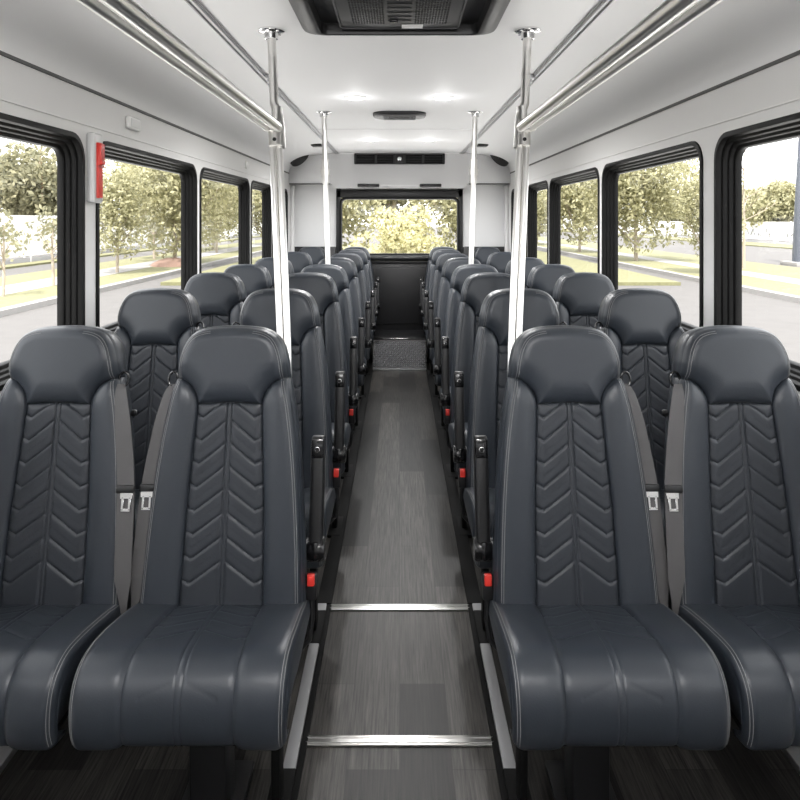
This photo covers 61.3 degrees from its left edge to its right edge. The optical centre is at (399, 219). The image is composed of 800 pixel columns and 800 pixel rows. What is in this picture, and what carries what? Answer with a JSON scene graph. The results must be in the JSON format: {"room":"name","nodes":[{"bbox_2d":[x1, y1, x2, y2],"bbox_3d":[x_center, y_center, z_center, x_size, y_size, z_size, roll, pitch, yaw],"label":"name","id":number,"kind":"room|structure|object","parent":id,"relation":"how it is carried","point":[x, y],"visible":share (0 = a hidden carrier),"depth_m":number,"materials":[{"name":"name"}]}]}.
{"room":"vehicle interior","nodes":[
{"label":"vehicle interior","id":0,"kind":"room"},
{"bbox_2d":[0,55,291,394],"bbox_3d":[-1.230,0.530,2.950,0.060,2.060,9.100,0,0,0],"label":"wall","id":1,"kind":"structure","parent":0,"point":[22,84],"depth_m":2.66,"materials":[{"name":"white plastic"}]},
{"bbox_2d":[0,112,84,390],"bbox_3d":[-1.232,0.097,1.895,0.081,0.835,1.338,0,0,0],"label":"window","id":2,"kind":"structure","parent":1,"relation":"in","point":[68,148],"depth_m":2.52,"materials":[{"name":"black rubber"}]},
{"bbox_2d":[0,325,137,749],"bbox_3d":[-0.972,0.765,1.732,0.517,0.915,0.600,0,0,0],"label":"passenger seat","id":3,"kind":"object","parent":1,"relation":"attached to","point":[67,452],"visible":0.98,"depth_m":1.84,"materials":[{"name":"black leather"}]},
{"bbox_2d":[0,603,120,749],"bbox_3d":[-0.960,1.061,1.667,0.453,0.189,0.469,0,0,0],"label":"cushion","id":4,"kind":"object","parent":3,"relation":"on","point":[43,646],"depth_m":1.50,"materials":[{"name":"black leather"}]},
{"bbox_2d":[86,132,105,202],"bbox_3d":[-1.173,-0.200,2.622,0.057,0.272,0.084,0,0,0],"label":"window release","id":5,"kind":"structure","parent":1,"relation":"in","point":[95,148],"depth_m":2.59,"materials":[{"name":"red plastic"}]},
{"bbox_2d":[0,50,288,173],"bbox_3d":[-1.199,-0.500,2.850,0.012,0.011,8.900,0,0,0],"label":"trim","id":6,"kind":"structure","parent":1,"relation":"attached to","point":[2,53],"depth_m":2.73,"materials":[{"name":"grey"}]},
{"bbox_2d":[0,98,290,186],"bbox_3d":[-1.200,-0.362,2.950,0.006,0.006,9.100,0,0,0],"label":"trim","id":7,"kind":"structure","parent":1,"relation":"attached to","point":[5,100],"depth_m":2.75,"materials":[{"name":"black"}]},
{"bbox_2d":[96,141,196,331],"bbox_3d":[-1.232,0.097,3.325,0.081,0.835,1.318,0,0,0],"label":"window","id":8,"kind":"structure","parent":1,"relation":"in","point":[187,172],"depth_m":3.79,"materials":[{"name":"black rubber"}]},
{"bbox_2d":[114,288,204,530],"bbox_3d":[-0.972,0.745,2.472,0.517,0.941,0.600,0,0,0],"label":"passenger seat","id":9,"kind":"object","parent":1,"relation":"attached to","point":[155,325],"visible":0.25,"depth_m":2.63,"materials":[{"name":"black leather"}]},
{"bbox_2d":[184,272,245,328],"bbox_3d":[-0.972,0.745,3.282,0.517,0.941,0.600,0,0,0],"label":"passenger seat","id":10,"kind":"object","parent":1,"relation":"attached to","point":[220,297],"visible":0.12,"depth_m":3.45,"materials":[{"name":"black leather"}]},
{"bbox_2d":[199,167,249,272],"bbox_3d":[-1.232,0.097,4.715,0.081,0.835,1.338,0,0,0],"label":"window","id":11,"kind":"structure","parent":1,"relation":"in","point":[243,185],"depth_m":5.33,"materials":[{"name":"black rubber"}]},
{"bbox_2d":[224,264,274,297],"bbox_3d":[-0.972,0.747,4.002,0.517,0.937,0.600,0,0,0],"label":"passenger seat","id":12,"kind":"object","parent":1,"relation":"attached to","point":[254,277],"visible":0.06,"depth_m":4.17,"materials":[{"name":"black leather"}]},
{"bbox_2d":[251,180,271,263],"bbox_3d":[-1.232,0.097,5.865,0.081,0.835,0.858,0,0,0],"label":"window","id":13,"kind":"structure","parent":1,"relation":"in","point":[265,189],"depth_m":6.25,"materials":[{"name":"black rubber"}]},
{"bbox_2d":[255,257,293,287],"bbox_3d":[-0.972,0.752,4.892,0.517,0.932,0.600,0,0,0],"label":"passenger seat","id":14,"kind":"object","parent":1,"relation":"attached to","point":[268,262],"visible":0.07,"depth_m":5.07,"materials":[{"name":"black leather"}]},
{"bbox_2d":[0,355,799,799],"bbox_3d":[0.000,1.530,2.950,2.540,0.060,9.160,0,0,0],"label":"floor","id":15,"kind":"structure","parent":0,"point":[382,672],"depth_m":2.10,"materials":[{"name":"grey wood"}]},
{"bbox_2d":[69,325,325,799],"bbox_3d":[-0.467,0.904,1.732,0.510,1.192,0.600,0,0,0],"label":"passenger seat","id":16,"kind":"object","parent":15,"relation":"on","point":[207,659],"visible":1,"depth_m":1.81,"materials":[{"name":"black leather"}]},
{"bbox_2d":[69,600,309,749],"bbox_3d":[-0.478,1.061,1.667,0.482,0.189,0.469,0,0,0],"label":"cushion","id":17,"kind":"object","parent":16,"relation":"on","point":[164,672],"depth_m":1.47,"materials":[{"name":"black leather"}]},
{"bbox_2d":[258,26,291,375],"bbox_3d":[-0.431,0.389,2.306,0.126,2.226,0.629,0,0,-9],"label":"pole","id":18,"kind":"object","parent":15,"relation":"on","point":[276,139],"visible":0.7,"depth_m":2.40,"materials":[{"name":"metal"}]},
{"bbox_2d":[76,0,282,131],"bbox_3d":[-0.450,-0.336,0.882,0.069,0.045,3.212,0,0,0],"label":"grab rail","id":19,"kind":"object","parent":18,"relation":"attached to","point":[127,16],"visible":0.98,"depth_m":1.31,"materials":[{"name":"metal"}]},
{"bbox_2d":[232,288,345,645],"bbox_3d":[-0.467,0.887,2.472,0.510,1.226,0.600,0,0,0],"label":"passenger seat","id":20,"kind":"object","parent":15,"relation":"on","point":[310,380],"visible":0.21,"depth_m":2.62,"materials":[{"name":"grey leather"}]},
{"bbox_2d":[304,487,335,568],"bbox_3d":[-0.478,1.049,2.407,0.482,0.194,0.469,0,0,0],"label":"cushion","id":21,"kind":"object","parent":20,"relation":"on","point":[330,492],"depth_m":2.28,"materials":[{"name":"black leather"}]},
{"bbox_2d":[280,252,312,272],"bbox_3d":[-0.972,0.758,5.992,0.517,0.924,0.600,0,0,0],"label":"passenger seat","id":22,"kind":"object","parent":15,"relation":"on","point":[299,260],"visible":0.09,"depth_m":6.16,"materials":[{"name":"black leather"}]},
{"bbox_2d":[283,603,326,767],"bbox_3d":[-0.300,1.494,0.510,0.036,0.012,4.220,0,0,0],"label":"trim","id":23,"kind":"structure","parent":15,"relation":"on","point":[295,737],"depth_m":2.06,"materials":[{"name":"grey metal"}]},
{"bbox_2d":[291,604,331,799],"bbox_3d":[-0.272,1.496,0.510,0.018,0.008,4.220,0,0,0],"label":"trim","id":24,"kind":"structure","parent":15,"relation":"on","point":[299,769],"depth_m":2.05,"materials":[{"name":"black plastic"}]},
{"bbox_2d":[281,272,358,537],"bbox_3d":[-0.467,0.887,3.282,0.510,1.226,0.600,0,0,0],"label":"passenger seat","id":25,"kind":"object","parent":15,"relation":"on","point":[322,287],"visible":0.18,"depth_m":3.44,"materials":[{"name":"grey leather"}]},
{"bbox_2d":[331,423,350,473],"bbox_3d":[-0.478,1.049,3.217,0.482,0.194,0.469,0,0,0],"label":"cushion","id":26,"kind":"object","parent":25,"relation":"on","point":[347,425],"depth_m":3.07,"materials":[{"name":"black leather"}]},
{"bbox_2d":[316,110,330,263],"bbox_3d":[-0.476,0.390,4.479,0.171,2.221,0.100,0,0,35],"label":"pole","id":27,"kind":"object","parent":15,"relation":"on","point":[325,171],"visible":0.58,"depth_m":4.47,"materials":[{"name":"metal"}]},
{"bbox_2d":[301,264,365,478],"bbox_3d":[-0.467,0.889,4.002,0.510,1.221,0.600,0,0,0],"label":"passenger seat","id":28,"kind":"object","parent":15,"relation":"on","point":[338,274],"visible":0.13,"depth_m":4.17,"materials":[{"name":"grey leather"}]},
{"bbox_2d":[348,386,359,424],"bbox_3d":[-0.478,1.050,3.937,0.482,0.193,0.469,0,0,0],"label":"cushion","id":29,"kind":"object","parent":28,"relation":"on","point":[350,407],"depth_m":3.73,"materials":[{"name":"black leather"}]},
{"bbox_2d":[318,257,371,430],"bbox_3d":[-0.467,0.893,4.892,0.510,1.214,0.600,0,0,0],"label":"passenger seat","id":30,"kind":"object","parent":15,"relation":"on","point":[347,264],"visible":0.14,"depth_m":5.06,"materials":[{"name":"grey leather"}]},
{"bbox_2d":[318,369,372,603],"bbox_3d":[-0.293,1.494,4.660,0.058,0.012,4.080,0,0,0],"label":"trim","id":31,"kind":"structure","parent":15,"relation":"on","point":[327,586],"depth_m":3.42,"materials":[{"name":"black"}]},
{"bbox_2d":[331,253,375,398],"bbox_3d":[-0.467,0.898,5.752,0.510,1.204,0.600,0,0,0],"label":"passenger seat","id":32,"kind":"object","parent":15,"relation":"on","point":[355,258],"visible":0.13,"depth_m":5.92,"materials":[{"name":"grey leather"}]},
{"bbox_2d":[339,249,377,375],"bbox_3d":[-0.467,0.898,6.552,0.510,1.204,0.600,0,0,0],"label":"passenger seat","id":33,"kind":"object","parent":15,"relation":"on","point":[361,253],"visible":0.12,"depth_m":6.72,"materials":[{"name":"grey leather"}]},
{"bbox_2d":[307,735,491,746],"bbox_3d":[0.000,1.496,1.938,0.540,0.008,0.038,0,0,0],"label":"threshold strip","id":34,"kind":"object","parent":15,"relation":"on","point":[313,740],"visible":1,"depth_m":1.93,"materials":[{"name":"metal"}]},
{"bbox_2d":[373,330,425,369],"bbox_3d":[0.000,1.353,7.073,0.540,0.294,0.734,0,0,0],"label":"step","id":35,"kind":"structure","parent":15,"relation":"on","point":[392,349],"depth_m":6.82,"materials":[{"name":"grey"}]},
{"bbox_2d":[330,604,468,610],"bbox_3d":[0.000,1.496,2.606,0.540,0.008,0.038,0,0,0],"label":"threshold strip","id":36,"kind":"object","parent":15,"relation":"on","point":[335,607],"visible":1,"depth_m":2.60,"materials":[{"name":"metal"}]},
{"bbox_2d":[419,247,453,362],"bbox_3d":[0.468,0.898,7.152,0.508,1.204,0.600,0,0,0],"label":"passenger seat","id":37,"kind":"object","parent":15,"relation":"on","point":[433,250],"visible":0.08,"depth_m":7.33,"materials":[{"name":"grey leather"}]},
{"bbox_2d":[421,249,459,375],"bbox_3d":[0.468,0.898,6.552,0.508,1.204,0.600,0,0,0],"label":"passenger seat","id":38,"kind":"object","parent":15,"relation":"on","point":[437,253],"visible":0.08,"depth_m":6.73,"materials":[{"name":"grey leather"}]},
{"bbox_2d":[424,253,467,398],"bbox_3d":[0.468,0.898,5.752,0.508,1.204,0.600,0,0,0],"label":"passenger seat","id":39,"kind":"object","parent":15,"relation":"on","point":[443,258],"visible":0.07,"depth_m":5.92,"materials":[{"name":"grey leather"}]},
{"bbox_2d":[426,369,480,603],"bbox_3d":[0.293,1.494,4.660,0.058,0.012,4.080,0,0,0],"label":"trim","id":40,"kind":"structure","parent":15,"relation":"on","point":[471,586],"depth_m":3.42,"materials":[{"name":"black"}]},
{"bbox_2d":[428,257,480,430],"bbox_3d":[0.468,0.893,4.892,0.508,1.214,0.600,0,0,0],"label":"passenger seat","id":41,"kind":"object","parent":15,"relation":"on","point":[451,264],"visible":0.13,"depth_m":5.06,"materials":[{"name":"grey leather"}]},
{"bbox_2d":[434,264,497,478],"bbox_3d":[0.468,0.889,4.002,0.508,1.221,0.600,0,0,0],"label":"passenger seat","id":42,"kind":"object","parent":15,"relation":"on","point":[461,273],"visible":0.12,"depth_m":4.17,"materials":[{"name":"grey leather"}]},
{"bbox_2d":[439,386,450,424],"bbox_3d":[0.478,1.050,3.937,0.482,0.193,0.469,0,0,0],"label":"cushion","id":43,"kind":"object","parent":42,"relation":"on","point":[444,407],"depth_m":3.74,"materials":[{"name":"black leather"}]},
{"bbox_2d":[468,110,482,263],"bbox_3d":[0.476,0.390,4.479,0.171,2.221,0.100,0,0,-35],"label":"pole","id":44,"kind":"object","parent":15,"relation":"on","point":[473,171],"visible":0.61,"depth_m":4.47,"materials":[{"name":"metal"}]},
{"bbox_2d":[441,272,517,537],"bbox_3d":[0.468,0.887,3.282,0.508,1.226,0.600,0,0,0],"label":"passenger seat","id":45,"kind":"object","parent":15,"relation":"on","point":[476,287],"visible":0.12,"depth_m":3.44,"materials":[{"name":"grey leather"}]},
{"bbox_2d":[448,423,467,473],"bbox_3d":[0.478,1.049,3.217,0.482,0.194,0.469,0,0,0],"label":"cushion","id":46,"kind":"object","parent":45,"relation":"on","point":[450,425],"depth_m":3.07,"materials":[{"name":"black leather"}]},
{"bbox_2d":[468,604,507,799],"bbox_3d":[0.272,1.496,0.510,0.018,0.008,4.220,0,0,0],"label":"trim","id":47,"kind":"structure","parent":15,"relation":"on","point":[499,769],"depth_m":2.05,"materials":[{"name":"black"}]},
{"bbox_2d":[472,603,515,767],"bbox_3d":[0.300,1.494,0.510,0.036,0.012,4.220,0,0,0],"label":"trim","id":48,"kind":"structure","parent":15,"relation":"on","point":[503,737],"depth_m":2.06,"materials":[{"name":"grey metal"}]},
{"bbox_2d":[453,288,566,645],"bbox_3d":[0.468,0.887,2.472,0.508,1.226,0.600,0,0,0],"label":"passenger seat","id":49,"kind":"object","parent":15,"relation":"on","point":[488,380],"visible":0.27,"depth_m":2.62,"materials":[{"name":"grey leather"}]},
{"bbox_2d":[463,487,494,568],"bbox_3d":[0.478,1.049,2.407,0.482,0.194,0.469,0,0,0],"label":"cushion","id":50,"kind":"object","parent":49,"relation":"on","point":[468,492],"depth_m":2.28,"materials":[{"name":"black leather"}]},
{"bbox_2d":[507,26,540,376],"bbox_3d":[0.425,0.389,2.308,0.110,2.226,0.629,0,0,12],"label":"pole","id":51,"kind":"object","parent":15,"relation":"on","point":[522,140],"visible":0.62,"depth_m":2.40,"materials":[{"name":"metal"}]},
{"bbox_2d":[516,0,722,131],"bbox_3d":[0.450,-0.336,0.882,0.069,0.045,3.212,0,0,0],"label":"grab rail","id":52,"kind":"object","parent":51,"relation":"attached to","point":[670,16],"visible":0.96,"depth_m":1.31,"materials":[{"name":"metal"}]},
{"bbox_2d":[473,325,730,799],"bbox_3d":[0.468,0.904,1.732,0.508,1.192,0.600,0,0,0],"label":"passenger seat","id":53,"kind":"object","parent":15,"relation":"on","point":[591,659],"visible":1,"depth_m":1.81,"materials":[{"name":"black leather"}]},
{"bbox_2d":[489,600,730,749],"bbox_3d":[0.478,1.061,1.667,0.482,0.189,0.469,0,0,0],"label":"cushion","id":54,"kind":"object","parent":53,"relation":"on","point":[575,672],"depth_m":1.47,"materials":[{"name":"black leather"}]},
{"bbox_2d":[0,0,799,171],"bbox_3d":[0.000,-0.635,3.000,2.472,0.270,9.200,0,0,0],"label":"ceiling","id":55,"kind":"structure","parent":0,"point":[64,38],"depth_m":2.96,"materials":[{"name":"white plastic"}]},
{"bbox_2d":[184,0,337,153],"bbox_3d":[-0.680,-0.713,2.850,0.040,0.015,8.900,0,0,0],"label":"trim","id":56,"kind":"structure","parent":55,"relation":"attached to","point":[195,5],"depth_m":2.85,"materials":[{"name":"metal"}]},
{"bbox_2d":[288,0,510,35],"bbox_3d":[0.000,-0.696,1.960,0.704,0.049,1.120,0,0,0],"label":"air conditioner","id":57,"kind":"object","parent":55,"relation":"attached to","point":[316,17],"visible":1,"depth_m":2.29,"materials":[{"name":"black plastic"}]},
{"bbox_2d":[332,0,466,28],"bbox_3d":[0.000,-0.697,2.140,0.430,0.031,0.560,0,0,0],"label":"grille","id":58,"kind":"object","parent":57,"relation":"attached to","point":[350,14],"depth_m":2.25,"materials":[{"name":"grey plastic"}]},
{"bbox_2d":[373,111,425,119],"bbox_3d":[0.000,-0.705,4.600,0.360,0.030,0.260,0,0,0],"label":"ceiling vent","id":59,"kind":"object","parent":55,"relation":"in","point":[383,115],"visible":1,"depth_m":4.51,"materials":[{"name":"black plastic"}]},
{"bbox_2d":[461,0,614,153],"bbox_3d":[0.680,-0.713,2.850,0.040,0.015,8.900,0,0,0],"label":"trim","id":60,"kind":"structure","parent":55,"relation":"attached to","point":[602,5],"depth_m":2.85,"materials":[{"name":"metal"}]},
{"bbox_2d":[293,185,507,354],"bbox_3d":[0.000,0.415,7.540,2.400,2.290,0.080,0,0,0],"label":"wall","id":61,"kind":"structure","parent":0,"point":[309,199],"depth_m":7.50,"materials":[{"name":"white plastic"}]},
{"bbox_2d":[336,189,462,332],"bbox_3d":[0.000,0.470,7.455,1.400,1.620,0.100,0,0,0],"label":"door","id":62,"kind":"structure","parent":61,"relation":"in","point":[399,274],"depth_m":7.43,"materials":[{"name":"black plastic"}]},
{"bbox_2d":[289,153,509,188],"bbox_3d":[0.000,-0.529,7.400,2.395,0.378,0.200,0,0,0],"label":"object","id":63,"kind":"structure","parent":61,"relation":"attached to","point":[344,174],"depth_m":7.30,"materials":[{"name":"grey plastic"}]},
{"bbox_2d":[354,153,444,163],"bbox_3d":[0.000,-0.655,7.287,0.978,0.116,0.033,0,0,0],"label":"air vent","id":64,"kind":"object","parent":61,"relation":"attached to","point":[359,158],"visible":1,"depth_m":7.28,"materials":[{"name":"black plastic"}]},
{"bbox_2d":[508,55,799,396],"bbox_3d":[1.230,0.530,2.950,0.060,2.060,9.100,0,0,0],"label":"wall","id":65,"kind":"structure","parent":0,"point":[779,83],"depth_m":2.66,"materials":[{"name":"white plastic"}]},
{"bbox_2d":[486,252,518,272],"bbox_3d":[0.972,0.758,5.992,0.517,0.924,0.600,0,0,0],"label":"passenger seat","id":66,"kind":"object","parent":65,"relation":"attached to","point":[498,260],"visible":0.05,"depth_m":6.16,"materials":[{"name":"black leather"}]},
{"bbox_2d":[505,257,543,287],"bbox_3d":[0.972,0.752,4.892,0.517,0.932,0.600,0,0,0],"label":"passenger seat","id":67,"kind":"object","parent":65,"relation":"attached to","point":[530,262],"visible":0.05,"depth_m":5.07,"materials":[{"name":"black leather"}]},
{"bbox_2d":[527,180,548,263],"bbox_3d":[1.232,0.097,5.865,0.081,0.835,0.858,0,0,0],"label":"window","id":68,"kind":"structure","parent":65,"relation":"in","point":[533,189],"depth_m":6.24,"materials":[{"name":"black rubber"}]},
{"bbox_2d":[524,264,574,297],"bbox_3d":[0.972,0.747,4.002,0.517,0.937,0.600,0,0,0],"label":"passenger seat","id":69,"kind":"object","parent":65,"relation":"attached to","point":[544,277],"visible":0.06,"depth_m":4.17,"materials":[{"name":"black leather"}]},
{"bbox_2d":[549,167,599,272],"bbox_3d":[1.232,0.097,4.715,0.081,0.835,1.338,0,0,0],"label":"window","id":70,"kind":"structure","parent":65,"relation":"in","point":[589,174],"depth_m":5.33,"materials":[{"name":"black rubber"}]},
{"bbox_2d":[553,272,614,328],"bbox_3d":[0.972,0.745,3.282,0.517,0.941,0.600,0,0,0],"label":"passenger seat","id":71,"kind":"object","parent":65,"relation":"attached to","point":[578,297],"visible":0.12,"depth_m":3.45,"materials":[{"name":"black leather"}]},
{"bbox_2d":[594,288,684,530],"bbox_3d":[0.972,0.745,2.472,0.517,0.941,0.600,0,0,0],"label":"passenger seat","id":72,"kind":"object","parent":65,"relation":"attached to","point":[643,325],"visible":0.32,"depth_m":2.63,"materials":[{"name":"black leather"}]},
{"bbox_2d":[602,141,702,331],"bbox_3d":[1.232,0.097,3.325,0.081,0.835,1.318,0,0,0],"label":"window","id":73,"kind":"structure","parent":65,"relation":"in","point":[690,150],"depth_m":3.62,"materials":[{"name":"black rubber"}]},
{"bbox_2d":[508,98,799,186],"bbox_3d":[1.200,-0.362,2.950,0.006,0.006,9.100,0,0,0],"label":"trim","id":74,"kind":"structure","parent":65,"relation":"attached to","point":[793,100],"depth_m":2.73,"materials":[{"name":"white"}]},
{"bbox_2d":[510,50,799,173],"bbox_3d":[1.199,-0.500,2.850,0.012,0.011,8.900,0,0,0],"label":"trim","id":75,"kind":"structure","parent":65,"relation":"attached to","point":[796,53],"depth_m":2.71,"materials":[{"name":"grey"}]},
{"bbox_2d":[661,325,799,749],"bbox_3d":[0.972,0.765,1.732,0.517,0.915,0.600,0,0,0],"label":"passenger seat","id":76,"kind":"object","parent":65,"relation":"attached to","point":[732,451],"visible":0.98,"depth_m":1.84,"materials":[{"name":"black leather"}]},
{"bbox_2d":[678,604,799,749],"bbox_3d":[0.960,1.061,1.667,0.453,0.189,0.469,0,0,0],"label":"cushion","id":77,"kind":"object","parent":76,"relation":"on","point":[756,647],"depth_m":1.50,"materials":[{"name":"black leather"}]},
{"bbox_2d":[714,112,799,391],"bbox_3d":[1.232,0.097,1.895,0.081,0.835,1.338,0,0,0],"label":"window","id":78,"kind":"structure","parent":65,"relation":"in","point":[730,148],"depth_m":2.52,"materials":[{"name":"black rubber"}]},
{"bbox_2d":[782,746,799,774],"bbox_3d":[1.100,1.488,2.650,0.045,0.024,8.500,0,0,0],"label":"trim","id":79,"kind":"structure","parent":65,"relation":"attached to","point":[792,753],"depth_m":1.86,"materials":[{"name":"metal"}]},
{"label":"outside","id":80,"kind":"structure","parent":0,"visible":0},
{"bbox_2d":[0,227,799,362],"bbox_3d":[0.000,2.350,80.000,280.000,0.001,280.000,0,0,0],"label":"ground","id":81,"kind":"structure","parent":80,"point":[781,318],"depth_m":19.34,"materials":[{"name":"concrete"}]},
{"bbox_2d":[0,140,56,215],"bbox_3d":[-25.499,-1.613,46.826,8.079,7.830,8.362,0,0,40],"label":"tree","id":82,"kind":"object","parent":81,"relation":"on","point":[30,183],"visible":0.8,"depth_m":45.05,"materials":[{"name":"green plant"}]},
{"bbox_2d":[0,236,260,269],"bbox_3d":[-19.100,2.300,70.000,1.000,0.100,180.000,0,0,0],"label":"lawn","id":83,"kind":"structure","parent":81,"relation":"on","point":[26,264],"depth_m":36.16,"materials":[{"name":"green plant"}]},
{"bbox_2d":[0,215,261,264],"bbox_3d":[-20.200,1.070,74.000,0.360,2.590,112.120,0,0,0],"label":"wall","id":84,"kind":"structure","parent":81,"relation":"on","point":[35,247],"depth_m":36.98,"materials":[{"name":"grey"}]},
{"bbox_2d":[0,239,261,285],"bbox_3d":[-14.350,2.290,70.000,2.300,0.120,180.000,0,0,0],"label":"lawn","id":85,"kind":"structure","parent":81,"relation":"on","point":[26,277],"depth_m":33.45,"materials":[{"name":"green plant"}]},
{"bbox_2d":[106,161,237,258],"bbox_3d":[-10.971,-1.272,33.564,6.211,7.189,6.858,0,0,-37],"label":"tree","id":86,"kind":"object","parent":81,"relation":"on","point":[166,206],"visible":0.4,"depth_m":32.64,"materials":[{"name":"green plant"}]},
{"bbox_2d":[0,229,346,295],"bbox_3d":[-12.400,2.280,70.000,1.600,0.140,180.000,0,0,0],"label":"sidewalk","id":87,"kind":"structure","parent":81,"relation":"on","point":[31,285],"depth_m":27.91,"materials":[{"name":"concrete"}]},
{"bbox_2d":[21,204,56,285],"bbox_3d":[-11.683,0.886,22.615,1.416,2.840,1.452,0,0,12],"label":"tree","id":88,"kind":"object","parent":87,"relation":"on","point":[51,230],"visible":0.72,"depth_m":22.57,"materials":[{"name":"green plant"}]},
{"bbox_2d":[100,159,155,272],"bbox_3d":[-11.762,-0.401,28.024,3.213,5.405,3.101,0,0,-20],"label":"tree","id":89,"kind":"object","parent":87,"relation":"on","point":[118,187],"visible":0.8,"depth_m":27.66,"materials":[{"name":"green plant"}]},
{"bbox_2d":[202,181,237,252],"bbox_3d":[-12.325,-1.063,44.814,4.016,6.757,3.876,0,0,26],"label":"tree","id":90,"kind":"object","parent":87,"relation":"on","point":[225,206],"visible":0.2,"depth_m":44.34,"materials":[{"name":"green plant"}]},
{"bbox_2d":[0,230,349,307],"bbox_3d":[-10.750,2.285,70.000,1.700,0.130,180.000,0,0,0],"label":"lawn","id":91,"kind":"structure","parent":81,"relation":"on","point":[46,292],"depth_m":24.57,"materials":[{"name":"green plant"}]},
{"bbox_2d":[0,209,31,296],"bbox_3d":[-11.402,0.987,19.478,1.344,2.630,1.311,0,0,0],"label":"tree","id":92,"kind":"object","parent":91,"relation":"on","point":[3,233],"visible":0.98,"depth_m":19.39,"materials":[{"name":"green plant"}]},
{"bbox_2d":[0,229,355,316],"bbox_3d":[-9.750,2.275,70.000,0.300,0.150,180.000,0,0,0],"label":"curb","id":93,"kind":"object","parent":81,"relation":"on","point":[18,308],"depth_m":22.82,"materials":[{"name":"concrete"}]},
{"bbox_2d":[233,189,279,237],"bbox_3d":[-11.851,-1.500,59.241,6.614,7.655,7.302,0,0,32],"label":"tree","id":94,"kind":"object","parent":81,"relation":"on","point":[256,220],"visible":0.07,"depth_m":58.23,"materials":[{"name":"green plant"}]},
{"bbox_2d":[348,203,444,252],"bbox_3d":[0.130,0.866,22.629,2.968,2.875,3.083,0,0,41],"label":"tree","id":95,"kind":"object","parent":81,"relation":"on","point":[407,234],"visible":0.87,"depth_m":22.27,"materials":[{"name":"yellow plant"}]},
{"bbox_2d":[160,245,680,285],"bbox_3d":[0.750,2.290,42.000,18.500,0.120,36.000,0,0,0],"label":"lawn","id":96,"kind":"structure","parent":81,"relation":"on","point":[625,277],"depth_m":28.40,"materials":[{"name":"green plant"}]},
{"bbox_2d":[252,195,386,249],"bbox_3d":[-2.995,-0.359,25.672,5.080,5.325,4.601,0,0,-44],"label":"tree","id":97,"kind":"object","parent":96,"relation":"on","point":[349,213],"visible":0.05,"depth_m":25.18,"materials":[{"name":"green plant"}]},
{"bbox_2d":[342,200,450,246],"bbox_3d":[-0.602,-2.477,34.187,9.884,9.580,10.230,0,0,12],"label":"tree","id":98,"kind":"object","parent":96,"relation":"on","point":[393,203],"visible":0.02,"depth_m":32.94,"materials":[{"name":"green plant"}]},
{"bbox_2d":[406,190,546,249],"bbox_3d":[2.819,-0.568,27.042,4.969,5.751,5.486,0,0,-33],"label":"tree","id":99,"kind":"object","parent":96,"relation":"on","point":[447,215],"visible":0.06,"depth_m":26.39,"materials":[{"name":"green plant"}]},
{"bbox_2d":[537,180,597,251],"bbox_3d":[12.206,-1.272,46.374,6.858,7.189,6.211,0,0,11],"label":"tree","id":100,"kind":"object","parent":81,"relation":"on","point":[570,204],"visible":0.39,"depth_m":45.54,"materials":[{"name":"green plant"}]},
{"bbox_2d":[450,229,799,302],"bbox_3d":[11.350,2.275,70.000,0.300,0.150,180.000,0,0,0],"label":"curb","id":101,"kind":"object","parent":81,"relation":"on","point":[768,293],"depth_m":26.52,"materials":[{"name":"concrete"}]},
{"bbox_2d":[569,159,698,260],"bbox_3d":[12.938,-1.500,36.705,7.302,7.655,6.614,0,0,-12],"label":"tree","id":102,"kind":"object","parent":81,"relation":"on","point":[635,188],"visible":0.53,"depth_m":35.49,"materials":[{"name":"green plant"}]},
{"bbox_2d":[538,229,791,248],"bbox_3d":[33.000,2.300,70.000,4.000,0.100,180.000,0,0,0],"label":"lawn","id":103,"kind":"structure","parent":81,"relation":"on","point":[770,245],"depth_m":60.76,"materials":[{"name":"green plant"}]},
{"bbox_2d":[537,242,799,295],"bbox_3d":[12.550,2.285,70.000,2.100,0.130,180.000,0,0,0],"label":"lawn","id":104,"kind":"structure","parent":81,"relation":"on","point":[788,288],"depth_m":29.38,"materials":[{"name":"green plant"}]},
{"bbox_2d":[664,158,746,256],"bbox_3d":[12.565,-0.241,27.562,2.915,5.081,3.020,0,0,5],"label":"tree","id":105,"kind":"object","parent":104,"relation":"on","point":[691,207],"visible":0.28,"depth_m":27.63,"materials":[{"name":"green plant"}]},
{"bbox_2d":[538,236,799,278],"bbox_3d":[16.650,2.290,70.000,3.700,0.120,180.000,0,0,0],"label":"lawn","id":106,"kind":"structure","parent":81,"relation":"on","point":[770,269],"depth_m":36.72,"materials":[{"name":"green plant"}]},
{"bbox_2d":[742,146,776,268],"bbox_3d":[15.563,-0.786,30.717,2.826,6.074,2.454,0,0,28],"label":"bare tree","id":107,"kind":"object","parent":106,"relation":"on","point":[743,178],"visible":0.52,"depth_m":30.56,"materials":[{"name":"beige plant"}]},
{"bbox_2d":[538,240,799,284],"bbox_3d":[14.200,2.280,70.000,1.200,0.140,180.000,0,0,0],"label":"sidewalk","id":108,"kind":"structure","parent":81,"relation":"on","point":[744,273],"depth_m":33.15,"materials":[{"name":"concrete"}]},
{"bbox_2d":[561,221,792,244],"bbox_3d":[35.965,1.295,95.000,0.430,2.140,110.120,0,0,0],"label":"wall","id":109,"kind":"structure","parent":81,"relation":"on","point":[776,231],"depth_m":67.01,"materials":[{"name":"grey"}]},
{"bbox_2d":[742,179,795,240],"bbox_3d":[38.089,-0.854,67.445,9.342,6.320,8.873,0,0,2],"label":"tree","id":110,"kind":"object","parent":81,"relation":"on","point":[782,210],"visible":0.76,"depth_m":66.34,"materials":[{"name":"green plant"}]},
{"bbox_2d":[780,137,799,266],"bbox_3d":[20.550,-2.600,34.400,1.500,10.100,1.500,0,0,0],"label":"light pole","id":111,"kind":"object","parent":81,"relation":"on","point":[795,261],"visible":0.76,"depth_m":34.30,"materials":[{"name":"grey metal"}]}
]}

